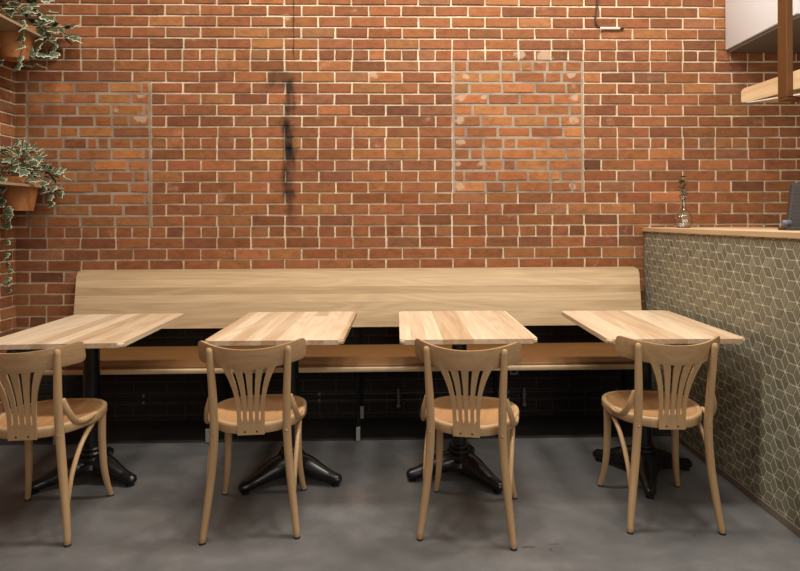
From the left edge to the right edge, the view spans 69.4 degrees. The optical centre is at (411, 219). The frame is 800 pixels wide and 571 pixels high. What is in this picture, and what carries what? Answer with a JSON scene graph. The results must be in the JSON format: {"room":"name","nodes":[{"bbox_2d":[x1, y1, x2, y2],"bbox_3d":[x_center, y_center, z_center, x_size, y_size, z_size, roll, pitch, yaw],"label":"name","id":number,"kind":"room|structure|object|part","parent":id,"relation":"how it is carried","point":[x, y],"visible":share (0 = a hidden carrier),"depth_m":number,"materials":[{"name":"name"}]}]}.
{"room":"cafe","nodes":[
{"label":"cafe","id":0,"kind":"room"},
{"bbox_2d":[0,0,15,413],"bbox_3d":[-2.422,-0.780,0.785,0.008,4.100,5.689,0,0,-1],"label":"wall","id":1,"kind":"structure","parent":0,"point":[7,71],"depth_m":3.55,"materials":[{"name":"brick"}]},
{"bbox_2d":[0,14,62,47],"bbox_3d":[-2.327,-1.030,3.059,0.297,0.120,1.130,0,0,-1],"label":"plant shelf","id":2,"kind":"object","parent":1,"relation":"attached to","point":[6,24],"visible":0.42,"depth_m":3.28,"materials":[{"name":"grey wood"}]},
{"bbox_2d":[0,0,82,70],"bbox_3d":[-2.258,-0.906,3.400,0.550,1.133,0.434,0,0,-1],"label":"ivy","id":3,"kind":"object","parent":2,"relation":"on","point":[16,47],"visible":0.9,"depth_m":3.38,"materials":[{"name":"plant"}]},
{"bbox_2d":[0,21,37,62],"bbox_3d":[-2.332,-1.038,3.394,0.224,0.196,0.224,0,0,-1],"label":"flower pot","id":4,"kind":"object","parent":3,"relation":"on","point":[10,41],"depth_m":3.33,"materials":[{"name":"ceramic"}]},
{"bbox_2d":[0,181,63,189],"bbox_3d":[-2.323,-0.142,3.059,0.297,0.120,1.130,0,0,-1],"label":"plant shelf","id":5,"kind":"object","parent":1,"relation":"attached to","point":[8,184],"visible":0.68,"depth_m":3.28,"materials":[{"name":"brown wood"}]},
{"bbox_2d":[0,138,71,293],"bbox_3d":[-2.282,-0.033,3.383,0.463,0.920,0.357,0,0,-1],"label":"ivy","id":6,"kind":"object","parent":5,"relation":"on","point":[13,198],"visible":0.96,"depth_m":3.33,"materials":[{"name":"plant"}]},
{"bbox_2d":[0,176,41,210],"bbox_3d":[-2.307,-0.150,3.394,0.224,0.196,0.224,0,0,-1],"label":"flower pot","id":7,"kind":"object","parent":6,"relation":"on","point":[19,198],"depth_m":3.33,"materials":[{"name":"ceramic"}]},
{"bbox_2d":[0,417,799,570],"bbox_3d":[0.782,1.308,0.864,6.603,0.100,5.889,0,0,-1],"label":"floor","id":8,"kind":"structure","parent":0,"point":[563,520],"depth_m":2.45,"materials":[{"name":"concrete"}]},
{"bbox_2d":[0,341,113,547],"bbox_3d":[-1.539,0.878,2.420,0.429,0.781,0.490,0,0,-6],"label":"bentwood chair","id":9,"kind":"object","parent":8,"relation":"on","point":[57,416],"visible":1,"depth_m":2.25,"materials":[{"name":"brown wood"}]},
{"bbox_3d":[-1.723,1.057,2.593,0.036,0.416,0.073,0,0,-33],"label":"leg","id":10,"kind":"part","parent":9,"relation":"part of","materials":[{"name":"brown wood"}]},
{"bbox_3d":[-1.523,0.537,2.247,0.429,0.098,0.142,0,0,-6],"label":"crest rail","id":11,"kind":"part","parent":9,"relation":"part of","materials":[{"name":"beige wood"}]},
{"bbox_3d":[-1.544,0.840,2.462,0.358,0.030,0.357,0,0,-6],"label":"seat","id":12,"kind":"part","parent":9,"relation":"part of","materials":[{"name":"brown wood"}]},
{"bbox_3d":[-1.366,0.885,2.251,0.057,0.767,0.074,0,0,-37],"label":"leg","id":13,"kind":"part","parent":9,"relation":"part of","materials":[{"name":"brown wood"}]},
{"bbox_3d":[-1.394,1.056,2.627,0.036,0.416,0.073,0,0,21],"label":"leg","id":14,"kind":"part","parent":9,"relation":"part of","materials":[{"name":"brown wood"}]},
{"bbox_2d":[0,313,183,494],"bbox_3d":[-1.561,0.898,2.848,0.607,0.738,0.787,0,0,-3],"label":"pedestal table","id":15,"kind":"object","parent":8,"relation":"on","point":[96,331],"visible":0.77,"depth_m":2.77,"materials":[{"name":"brown wood"}]},
{"bbox_2d":[198,338,306,545],"bbox_3d":[-0.660,0.875,2.467,0.429,0.781,0.490,0,0,-6],"label":"bentwood chair","id":16,"kind":"object","parent":8,"relation":"on","point":[250,414],"visible":1,"depth_m":2.29,"materials":[{"name":"brown wood"}]},
{"bbox_3d":[-0.794,0.883,2.266,0.057,0.767,0.074,0,0,25],"label":"leg","id":17,"kind":"part","parent":16,"relation":"part of","materials":[{"name":"brown wood"}]},
{"bbox_3d":[-0.845,1.054,2.639,0.036,0.416,0.073,0,0,-33],"label":"leg","id":18,"kind":"part","parent":16,"relation":"part of","materials":[{"name":"brown wood"}]},
{"bbox_3d":[-0.642,0.533,2.295,0.429,0.098,0.142,0,0,-6],"label":"crest rail","id":19,"kind":"part","parent":16,"relation":"part of","materials":[{"name":"beige wood"}]},
{"bbox_3d":[-0.665,0.837,2.510,0.358,0.030,0.357,0,0,-6],"label":"seat","id":20,"kind":"part","parent":16,"relation":"part of","materials":[{"name":"brown wood"}]},
{"bbox_3d":[-0.485,0.881,2.301,0.057,0.767,0.074,0,0,-38],"label":"leg","id":21,"kind":"part","parent":16,"relation":"part of","materials":[{"name":"brown wood"}]},
{"bbox_3d":[-0.517,1.052,2.676,0.036,0.416,0.073,0,0,20],"label":"leg","id":22,"kind":"part","parent":16,"relation":"part of","materials":[{"name":"brown wood"}]},
{"bbox_2d":[205,311,356,494],"bbox_3d":[-0.608,0.894,2.903,0.607,0.738,0.787,0,0,-1],"label":"pedestal table","id":23,"kind":"object","parent":8,"relation":"on","point":[254,328],"visible":0.73,"depth_m":2.74,"materials":[{"name":"brown wood"}]},
{"bbox_2d":[399,310,536,493],"bbox_3d":[0.241,0.891,2.913,0.607,0.738,0.787,0,0,-2],"label":"pedestal table","id":24,"kind":"object","parent":8,"relation":"on","point":[459,329],"visible":0.9,"depth_m":2.77,"materials":[{"name":"brown wood"}]},
{"bbox_2d":[415,338,521,550],"bbox_3d":[0.246,0.872,2.434,0.429,0.781,0.490,0,0,11],"label":"bentwood chair","id":25,"kind":"object","parent":8,"relation":"on","point":[459,415],"visible":1,"depth_m":2.26,"materials":[{"name":"brown wood"}]},
{"bbox_3d":[0.058,0.879,2.282,0.057,0.767,0.074,0,0,42],"label":"leg","id":26,"kind":"part","parent":25,"relation":"part of","materials":[{"name":"brown wood"}]},
{"bbox_3d":[0.121,1.050,2.653,0.036,0.416,0.073,0,0,-16],"label":"leg","id":27,"kind":"part","parent":25,"relation":"part of","materials":[{"name":"brown wood"}]},
{"bbox_3d":[0.212,0.530,2.263,0.429,0.098,0.142,0,0,11],"label":"crest rail","id":28,"kind":"part","parent":25,"relation":"part of","materials":[{"name":"beige wood"}]},
{"bbox_3d":[0.254,0.833,2.476,0.358,0.030,0.357,0,0,11],"label":"seat","id":29,"kind":"part","parent":25,"relation":"part of","materials":[{"name":"brown wood"}]},
{"bbox_3d":[0.367,0.878,2.221,0.069,0.767,0.069,0,0,11],"label":"leg","id":30,"kind":"part","parent":25,"relation":"part of","materials":[{"name":"brown wood"}]},
{"bbox_3d":[0.446,1.049,2.590,0.036,0.416,0.073,0,0,38],"label":"leg","id":31,"kind":"part","parent":25,"relation":"part of","materials":[{"name":"brown wood"}]},
{"bbox_2d":[561,310,744,498],"bbox_3d":[1.155,0.888,2.902,0.607,0.738,0.787,0,0,0],"label":"pedestal table","id":32,"kind":"object","parent":8,"relation":"on","point":[652,326],"visible":0.82,"depth_m":2.80,"materials":[{"name":"brown wood"}]},
{"bbox_2d":[598,336,725,535],"bbox_3d":[1.062,0.868,2.510,0.429,0.781,0.490,0,0,2],"label":"bentwood chair","id":33,"kind":"object","parent":8,"relation":"on","point":[660,409],"visible":1,"depth_m":2.33,"materials":[{"name":"brown wood"}]},
{"bbox_3d":[0.903,1.047,2.705,0.036,0.416,0.073,0,0,-25],"label":"leg","id":34,"kind":"part","parent":33,"relation":"part of","materials":[{"name":"brown wood"}]},
{"bbox_3d":[0.902,0.876,2.329,0.057,0.767,0.074,0,0,33],"label":"leg","id":35,"kind":"part","parent":33,"relation":"part of","materials":[{"name":"brown wood"}]},
{"bbox_3d":[1.063,0.830,2.553,0.358,0.030,0.357,0,0,2],"label":"seat","id":36,"kind":"part","parent":33,"relation":"part of","materials":[{"name":"brown wood"}]},
{"bbox_3d":[1.056,0.527,2.336,0.429,0.098,0.142,0,0,2],"label":"crest rail","id":37,"kind":"part","parent":33,"relation":"part of","materials":[{"name":"beige wood"}]},
{"bbox_3d":[1.234,1.046,2.696,0.036,0.416,0.073,0,0,28],"label":"leg","id":38,"kind":"part","parent":33,"relation":"part of","materials":[{"name":"brown wood"}]},
{"bbox_3d":[1.213,0.875,2.320,0.057,0.767,0.074,0,0,-30],"label":"leg","id":39,"kind":"part","parent":33,"relation":"part of","materials":[{"name":"brown wood"}]},
{"bbox_2d":[644,232,799,536],"bbox_3d":[1.877,0.665,2.386,0.706,1.179,2.679,0,0,-1],"label":"counter","id":40,"kind":"object","parent":8,"relation":"on","point":[747,287],"depth_m":2.63,"materials":[{"name":"grey tile"}]},
{"bbox_2d":[642,227,799,238],"bbox_3d":[1.892,0.061,2.377,0.752,0.026,2.700,0,0,-1],"label":"countertop","id":41,"kind":"structure","parent":40,"relation":"on","point":[771,232],"depth_m":2.86,"materials":[{"name":"brown wood"}]},
{"bbox_2d":[674,175,692,227],"bbox_3d":[1.642,-0.112,3.492,0.105,0.321,0.105,0,0,37],"label":"glass vase","id":42,"kind":"object","parent":41,"relation":"on","point":[683,218],"visible":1,"depth_m":3.47,"materials":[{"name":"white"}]},
{"bbox_2d":[778,183,799,230],"bbox_3d":[1.877,-0.060,2.620,0.390,0.216,0.115,0,0,-1],"label":"screen","id":43,"kind":"object","parent":41,"relation":"on","point":[792,222],"visible":0.99,"depth_m":2.63,"materials":[{"name":"grey plastic"}]},
{"bbox_2d":[15,0,799,420],"bbox_3d":[0.704,-0.791,3.703,6.403,4.100,0.008,0,0,-1],"label":"wall","id":44,"kind":"structure","parent":0,"point":[187,134],"depth_m":3.68,"materials":[{"name":"brick"}]},
{"bbox_2d":[0,415,669,444],"bbox_3d":[-0.489,1.262,3.482,3.971,0.003,0.374,0,0,-1],"label":"trim","id":45,"kind":"structure","parent":44,"relation":"attached to","point":[533,426],"depth_m":3.44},
{"bbox_2d":[43,267,662,444],"bbox_3d":[-0.312,0.782,3.450,3.526,0.954,0.442,0,0,-1],"label":"bench","id":46,"kind":"object","parent":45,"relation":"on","point":[533,296],"visible":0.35,"depth_m":3.59,"materials":[{"name":"brown wood"}]},
{"bbox_3d":[-1.157,1.060,3.273,0.018,0.404,0.018,0,0,-1],"label":"leg","id":47,"kind":"part","parent":46,"relation":"part of","materials":[{"name":"black metal"}]},
{"bbox_3d":[-1.167,0.864,3.625,0.018,0.796,0.045,0,0,-1],"label":"leg","id":48,"kind":"part","parent":46,"relation":"part of","materials":[{"name":"black metal"}]},
{"bbox_2d":[50,342,634,369],"bbox_3d":[-0.312,0.806,3.444,3.516,0.044,0.398,0,0,-1],"label":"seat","id":49,"kind":"object","parent":46,"relation":"on","point":[583,355],"depth_m":3.35,"materials":[{"name":"beige wood"}]},
{"bbox_3d":[-0.307,1.056,3.294,0.018,0.404,0.018,0,0,-1],"label":"leg","id":50,"kind":"part","parent":46,"relation":"part of","materials":[{"name":"black metal"}]},
{"bbox_3d":[-0.318,0.488,3.619,3.526,0.364,0.082,0,0,-1],"label":"backrest","id":51,"kind":"part","parent":46,"relation":"part of","materials":[{"name":"brown wood"}]},
{"bbox_3d":[-0.317,0.860,3.646,0.018,0.796,0.045,0,0,-1],"label":"leg","id":52,"kind":"part","parent":46,"relation":"part of","materials":[{"name":"black metal"}]},
{"bbox_3d":[0.533,0.857,3.667,0.018,0.796,0.045,0,0,-1],"label":"leg","id":53,"kind":"part","parent":46,"relation":"part of","materials":[{"name":"black metal"}]},
{"bbox_3d":[1.363,0.854,3.687,0.018,0.796,0.045,0,0,-1],"label":"leg","id":54,"kind":"part","parent":46,"relation":"part of","materials":[{"name":"black metal"}]},
{"bbox_2d":[107,396,601,403],"bbox_3d":[-0.291,1.144,3.666,3.494,0.018,0.019,0,0,-1],"label":"pipe","id":55,"kind":"object","parent":44,"relation":"attached to","point":[573,397],"visible":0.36,"depth_m":3.66,"materials":[{"name":"grey metal"}]},
{"bbox_2d":[396,389,400,408],"bbox_3d":[-0.086,1.133,3.651,0.032,0.122,0.038,0,0,-1],"label":"valve","id":56,"kind":"object","parent":55,"relation":"attached to","point":[398,395],"visible":1,"depth_m":3.65,"materials":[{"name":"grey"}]},
{"bbox_2d":[522,387,526,406],"bbox_3d":[0.714,1.129,3.671,0.032,0.122,0.038,0,0,-1],"label":"valve","id":57,"kind":"object","parent":55,"relation":"attached to","point":[524,404],"visible":1,"depth_m":3.66,"materials":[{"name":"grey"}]},
{"bbox_2d":[100,389,633,397],"bbox_3d":[-0.291,1.102,3.666,3.494,0.018,0.019,0,0,-1],"label":"pipe","id":58,"kind":"object","parent":44,"relation":"attached to","point":[434,392],"visible":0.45,"depth_m":3.66,"materials":[{"name":"grey metal"}]},
{"bbox_2d":[509,370,517,374],"bbox_3d":[0.648,0.959,3.683,0.056,0.060,0.030,0,0,-1],"label":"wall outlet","id":59,"kind":"object","parent":44,"relation":"attached to","point":[516,371],"visible":0.42,"depth_m":3.67,"materials":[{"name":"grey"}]},
{"bbox_2d":[595,0,623,29],"bbox_3d":[1.266,-1.442,3.704,0.188,0.447,0.017,0,0,-1],"label":"hanging cable","id":60,"kind":"object","parent":44,"relation":"hanging from","point":[600,28],"visible":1,"depth_m":3.70,"materials":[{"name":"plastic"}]},
{"bbox_2d":[725,0,799,52],"bbox_3d":[2.721,-1.429,3.412,1.380,0.700,0.668,0,0,-1],"label":"cabinet","id":61,"kind":"object","parent":44,"relation":"attached to","point":[751,26],"depth_m":3.49,"materials":[{"name":"grey wood"}]},
{"bbox_3d":[0.766,-2.892,0.864,6.603,0.100,5.889,0,0,-1],"label":"ceiling","id":62,"kind":"structure","parent":0,"visible":0},
{"bbox_2d":[741,0,799,102],"bbox_3d":[1.979,-1.713,2.440,0.310,2.266,1.580,0,0,-1],"label":"shelf","id":63,"kind":"object","parent":62,"relation":"hanging from","point":[785,88],"visible":1,"depth_m":2.83,"materials":[{"name":"brown wood"}]}
]}

